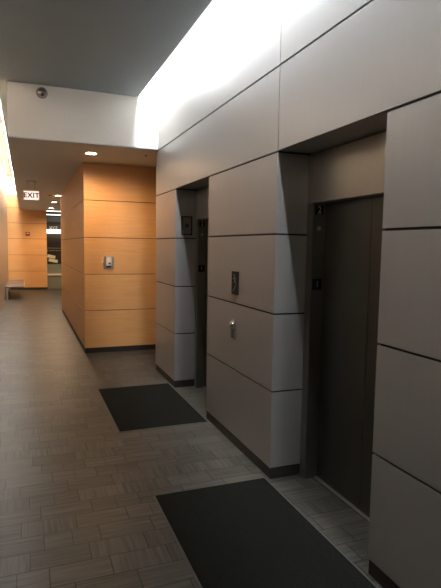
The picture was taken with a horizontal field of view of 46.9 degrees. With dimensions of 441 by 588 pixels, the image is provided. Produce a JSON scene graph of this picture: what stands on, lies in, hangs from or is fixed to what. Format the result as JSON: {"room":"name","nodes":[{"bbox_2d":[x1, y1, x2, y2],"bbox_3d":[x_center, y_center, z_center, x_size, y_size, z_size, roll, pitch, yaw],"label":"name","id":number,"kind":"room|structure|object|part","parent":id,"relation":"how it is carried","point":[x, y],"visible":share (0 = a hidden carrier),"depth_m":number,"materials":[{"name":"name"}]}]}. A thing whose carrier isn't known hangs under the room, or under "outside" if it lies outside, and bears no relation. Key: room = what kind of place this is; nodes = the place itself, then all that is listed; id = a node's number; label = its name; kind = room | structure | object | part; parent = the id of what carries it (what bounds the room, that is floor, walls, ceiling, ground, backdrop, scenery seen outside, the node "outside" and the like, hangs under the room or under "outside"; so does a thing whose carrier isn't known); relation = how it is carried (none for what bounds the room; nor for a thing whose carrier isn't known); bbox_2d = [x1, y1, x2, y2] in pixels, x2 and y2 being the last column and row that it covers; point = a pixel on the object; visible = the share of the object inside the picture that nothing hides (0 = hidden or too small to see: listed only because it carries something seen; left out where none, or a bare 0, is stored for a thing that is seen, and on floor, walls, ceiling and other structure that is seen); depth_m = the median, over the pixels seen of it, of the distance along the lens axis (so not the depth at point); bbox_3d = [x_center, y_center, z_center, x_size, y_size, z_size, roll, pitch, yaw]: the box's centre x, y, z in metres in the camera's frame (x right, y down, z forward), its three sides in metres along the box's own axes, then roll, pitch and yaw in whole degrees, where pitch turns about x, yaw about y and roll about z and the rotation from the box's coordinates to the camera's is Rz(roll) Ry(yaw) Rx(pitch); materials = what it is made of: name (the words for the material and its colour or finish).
{"room":"lobby","nodes":[
{"label":"lobby","id":0,"kind":"room"},
{"bbox_2d":[0,155,8,312],"bbox_3d":[-4.643,-1.412,10.180,0.150,4.200,29.700,-1,6,-21],"label":"wall","id":1,"kind":"structure","parent":0,"point":[3,198],"depth_m":15.11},
{"bbox_2d":[0,108,11,174],"bbox_3d":[-2.288,-3.326,7.912,3.000,0.100,24.150,-1,6,-21],"label":"light","id":2,"kind":"object","parent":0,"point":[4,153],"depth_m":13.69,"materials":[{"name":"white paint"}]},
{"bbox_2d":[6,175,47,287],"bbox_3d":[-7.212,-2.273,18.978,1.365,4.180,0.250,-1,6,-21],"label":"wall","id":3,"kind":"structure","parent":0,"point":[27,255],"depth_m":18.88,"materials":[{"name":"brown wood"}]},
{"bbox_2d":[10,287,47,289],"bbox_3d":[-7.239,-0.214,19.158,1.364,0.085,0.252,-1,6,-21],"label":"baseboard","id":4,"kind":"structure","parent":3,"relation":"attached to","point":[24,288],"depth_m":19.07,"materials":[{"name":"black"}]},
{"bbox_2d":[46,211,61,263],"bbox_3d":[-6.403,-2.173,21.397,4.600,3.600,0.150,-1,6,-21],"label":"wall","id":5,"kind":"structure","parent":0,"point":[53,239],"depth_m":21.12,"materials":[{"name":"brown"}]},
{"bbox_2d":[46,213,60,221],"bbox_3d":[-5.705,-3.180,21.431,3.235,0.380,0.098,-1,6,-21],"label":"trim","id":6,"kind":"structure","parent":5,"relation":"attached to","point":[49,218],"depth_m":20.93,"materials":[{"name":"grey metal"}]},
{"bbox_2d":[47,229,60,232],"bbox_3d":[-5.848,-2.592,21.295,2.820,0.150,0.140,-1,6,-21],"label":"light","id":7,"kind":"object","parent":5,"relation":"attached to","point":[48,230],"visible":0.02,"depth_m":20.84,"materials":[{"name":"white"}]},
{"bbox_2d":[7,81,157,210],"bbox_3d":[-2.998,-2.836,13.066,4.165,0.640,13.650,-1,6,-21],"label":"ceiling","id":8,"kind":"structure","parent":0,"point":[66,114],"depth_m":6.46,"materials":[{"name":"white paint"}]},
{"bbox_2d":[23,180,39,200],"bbox_3d":[-3.787,-2.067,10.176,0.310,0.385,0.070,-1,6,-21],"label":"exit sign","id":9,"kind":"object","parent":8,"relation":"hanging from","point":[31,195],"visible":1,"depth_m":10.17,"materials":[{"name":"white plastic"}]},
{"bbox_3d":[-3.788,-1.972,10.184,0.310,0.195,0.048,-1,6,-21],"label":"frame","id":10,"kind":"part","parent":9,"relation":"part of","materials":[{"name":"white plastic"}]},
{"bbox_2d":[36,87,47,98],"bbox_3d":[-2.127,-2.408,6.061,0.132,0.132,0.073,-1,6,-21],"label":"security camera","id":11,"kind":"object","parent":8,"relation":"attached to","point":[41,92],"visible":1,"depth_m":6.05,"materials":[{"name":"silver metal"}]},
{"bbox_2d":[84,152,97,154],"bbox_3d":[-1.776,-1.933,6.981,0.190,0.012,0.190,-1,6,-21],"label":"recessed light","id":12,"kind":"object","parent":8,"relation":"in","point":[88,153],"visible":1,"depth_m":6.97,"materials":[{"name":"white paint"}]},
{"bbox_2d":[0,0,211,191],"bbox_3d":[-2.435,-2.694,7.783,1.670,0.060,23.900,-1,6,-21],"label":"ceiling","id":13,"kind":"structure","parent":0,"point":[105,46],"depth_m":4.75,"materials":[{"name":"grey paint"}]},
{"bbox_2d":[60,162,156,347],"bbox_3d":[-1.609,-0.830,10.957,3.150,2.950,5.430,-1,6,-21],"label":"wall","id":14,"kind":"structure","parent":0,"point":[107,209],"depth_m":8.10,"materials":[{"name":"brown wood"}]},
{"bbox_2d":[102,256,113,268],"bbox_3d":[-1.761,-0.491,7.981,0.177,0.194,0.054,-1,6,-21],"label":"wall telephone","id":15,"kind":"object","parent":14,"relation":"attached to","point":[108,261],"visible":1,"depth_m":7.98,"materials":[{"name":"white plastic"}]},
{"bbox_2d":[62,309,155,352],"bbox_3d":[-1.630,0.618,11.083,3.134,0.083,5.404,-1,6,-21],"label":"baseboard","id":16,"kind":"structure","parent":14,"relation":"attached to","point":[152,346],"depth_m":8.25,"materials":[{"name":"black"}]},
{"bbox_2d":[0,289,382,587],"bbox_3d":[-2.440,0.699,11.180,5.000,0.120,30.000,-1,6,-21],"label":"floor","id":17,"kind":"structure","parent":0,"point":[79,508],"depth_m":3.83,"materials":[{"name":"tile"}]},
{"bbox_2d":[5,280,23,299],"bbox_3d":[-6.764,-0.162,16.801,0.539,0.430,2.704,-1,6,-21],"label":"bench","id":18,"kind":"object","parent":17,"relation":"on","point":[10,283],"visible":1,"depth_m":15.98,"materials":[{"name":"brown wood"}]},
{"bbox_3d":[-6.769,-0.347,16.782,0.523,0.058,2.676,-1,6,-21],"label":"seat","id":19,"kind":"part","parent":18,"relation":"part of","materials":[{"name":"brown"}]},
{"bbox_2d":[47,264,61,288],"bbox_3d":[-5.628,-0.714,20.251,2.425,0.930,0.800,-1,6,-21],"label":"counter","id":20,"kind":"object","parent":17,"relation":"on","point":[54,281],"depth_m":19.66,"materials":[{"name":"grey"}]},
{"bbox_2d":[47,254,57,263],"bbox_3d":[-6.584,-1.362,19.938,0.407,0.389,0.140,-1,6,-21],"label":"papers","id":21,"kind":"object","parent":20,"relation":"on","point":[52,260],"visible":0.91,"depth_m":19.92,"materials":[{"name":"beige paper"}]},
{"bbox_2d":[97,383,207,432],"bbox_3d":[-0.786,1.184,5.475,0.873,0.010,1.475,-1,6,-21],"label":"floor mat","id":22,"kind":"object","parent":17,"relation":"on","point":[143,407],"visible":1,"depth_m":5.32,"materials":[{"name":"grey rubber"}]},
{"bbox_2d":[153,477,377,587],"bbox_3d":[0.190,1.432,2.953,0.846,0.010,1.432,-1,6,-21],"label":"floor mat","id":23,"kind":"object","parent":17,"relation":"on","point":[242,534],"visible":1,"depth_m":2.93,"materials":[{"name":"black carpet"}]},
{"bbox_2d":[299,131,386,520],"bbox_3d":[0.935,0.237,3.239,0.250,2.361,1.148,-1,6,-21],"label":"elevator","id":24,"kind":"object","parent":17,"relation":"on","point":[346,182],"visible":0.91,"depth_m":3.41,"materials":[{"name":"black metal"}]},
{"bbox_3d":[0.692,-0.070,3.645,0.078,0.080,0.005,-1,6,-21],"label":"star plate","id":25,"kind":"part","parent":24,"relation":"part of","materials":[{"name":"black plastic"}]},
{"bbox_3d":[0.701,-0.590,3.597,0.064,0.065,0.005,-1,6,-21],"label":"floor number plate","id":26,"kind":"part","parent":24,"relation":"part of","materials":[{"name":"black plastic"}]},
{"bbox_3d":[0.902,1.408,3.341,0.053,0.010,0.988,-1,6,-21],"label":"sill","id":27,"kind":"part","parent":24,"relation":"part of","materials":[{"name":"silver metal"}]},
{"bbox_3d":[0.840,0.381,3.467,0.030,2.005,0.522,-1,6,-21],"label":"door","id":28,"kind":"part","parent":24,"relation":"part of","materials":[{"name":"metal"}]},
{"bbox_3d":[1.017,0.427,3.006,0.030,2.005,0.462,-1,6,-21],"label":"door","id":29,"kind":"part","parent":24,"relation":"part of","materials":[{"name":"metal"}]},
{"bbox_2d":[155,0,440,587],"bbox_3d":[1.240,-0.588,2.118,0.550,4.179,10.360,-1,6,-21],"label":"wall","id":30,"kind":"structure","parent":0,"point":[250,80],"depth_m":3.57,"materials":[{"name":"metal"}]},
{"bbox_2d":[138,70,158,98],"bbox_3d":[-0.940,-2.830,6.569,0.260,0.600,0.100,-1,6,-21],"label":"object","id":31,"kind":"structure","parent":30,"relation":"attached to","point":[151,90],"depth_m":6.55,"materials":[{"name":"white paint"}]},
{"bbox_2d":[181,216,191,234],"bbox_3d":[-0.397,-0.806,6.001,0.132,0.220,0.012,-1,6,-21],"label":"wall plate","id":32,"kind":"object","parent":30,"relation":"attached to","point":[186,221],"visible":1,"depth_m":6.00,"materials":[{"name":"black metal"}]},
{"bbox_3d":[-0.398,-0.806,6.004,0.107,0.195,0.006,-1,6,-21],"label":"plate","id":33,"kind":"part","parent":32,"relation":"part of","materials":[{"name":"brown metal"}]},
{"bbox_2d":[194,187,209,389],"bbox_3d":[0.017,0.003,5.628,0.250,2.361,1.148,-1,6,-21],"label":"elevator","id":34,"kind":"object","parent":30,"relation":"in","point":[202,195],"visible":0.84,"depth_m":6.06,"materials":[{"name":"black metal"}]},
{"bbox_3d":[-0.226,-0.304,6.034,0.078,0.080,0.005,-1,6,-21],"label":"star plate","id":35,"kind":"part","parent":34,"relation":"part of","materials":[{"name":"black plastic"}]},
{"bbox_3d":[-0.217,-0.824,5.986,0.064,0.065,0.005,-1,6,-21],"label":"floor number plate","id":36,"kind":"part","parent":34,"relation":"part of","materials":[{"name":"black plastic"}]},
{"bbox_3d":[-0.078,0.147,5.856,0.030,2.005,0.522,-1,6,-21],"label":"door","id":37,"kind":"part","parent":34,"relation":"part of","materials":[{"name":"metal"}]},
{"bbox_2d":[229,319,234,338],"bbox_3d":[0.097,0.300,4.332,0.039,0.160,0.060,-1,6,-21],"label":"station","id":38,"kind":"object","parent":30,"relation":"attached to","point":[232,323],"visible":1,"depth_m":4.31,"materials":[{"name":"grey metal"}]},
{"bbox_2d":[231,271,238,294],"bbox_3d":[0.122,-0.092,4.287,0.008,0.196,0.144,-1,6,-21],"label":"wall sign","id":39,"kind":"object","parent":30,"relation":"attached to","point":[235,275],"visible":1,"depth_m":4.27,"materials":[{"name":"black plastic"}]},
{"bbox_2d":[156,364,399,587],"bbox_3d":[1.069,1.476,2.255,0.244,0.080,10.352,-1,6,-21],"label":"baseboard","id":40,"kind":"structure","parent":30,"relation":"attached to","point":[374,572],"depth_m":3.87,"materials":[{"name":"black"}]}
]}

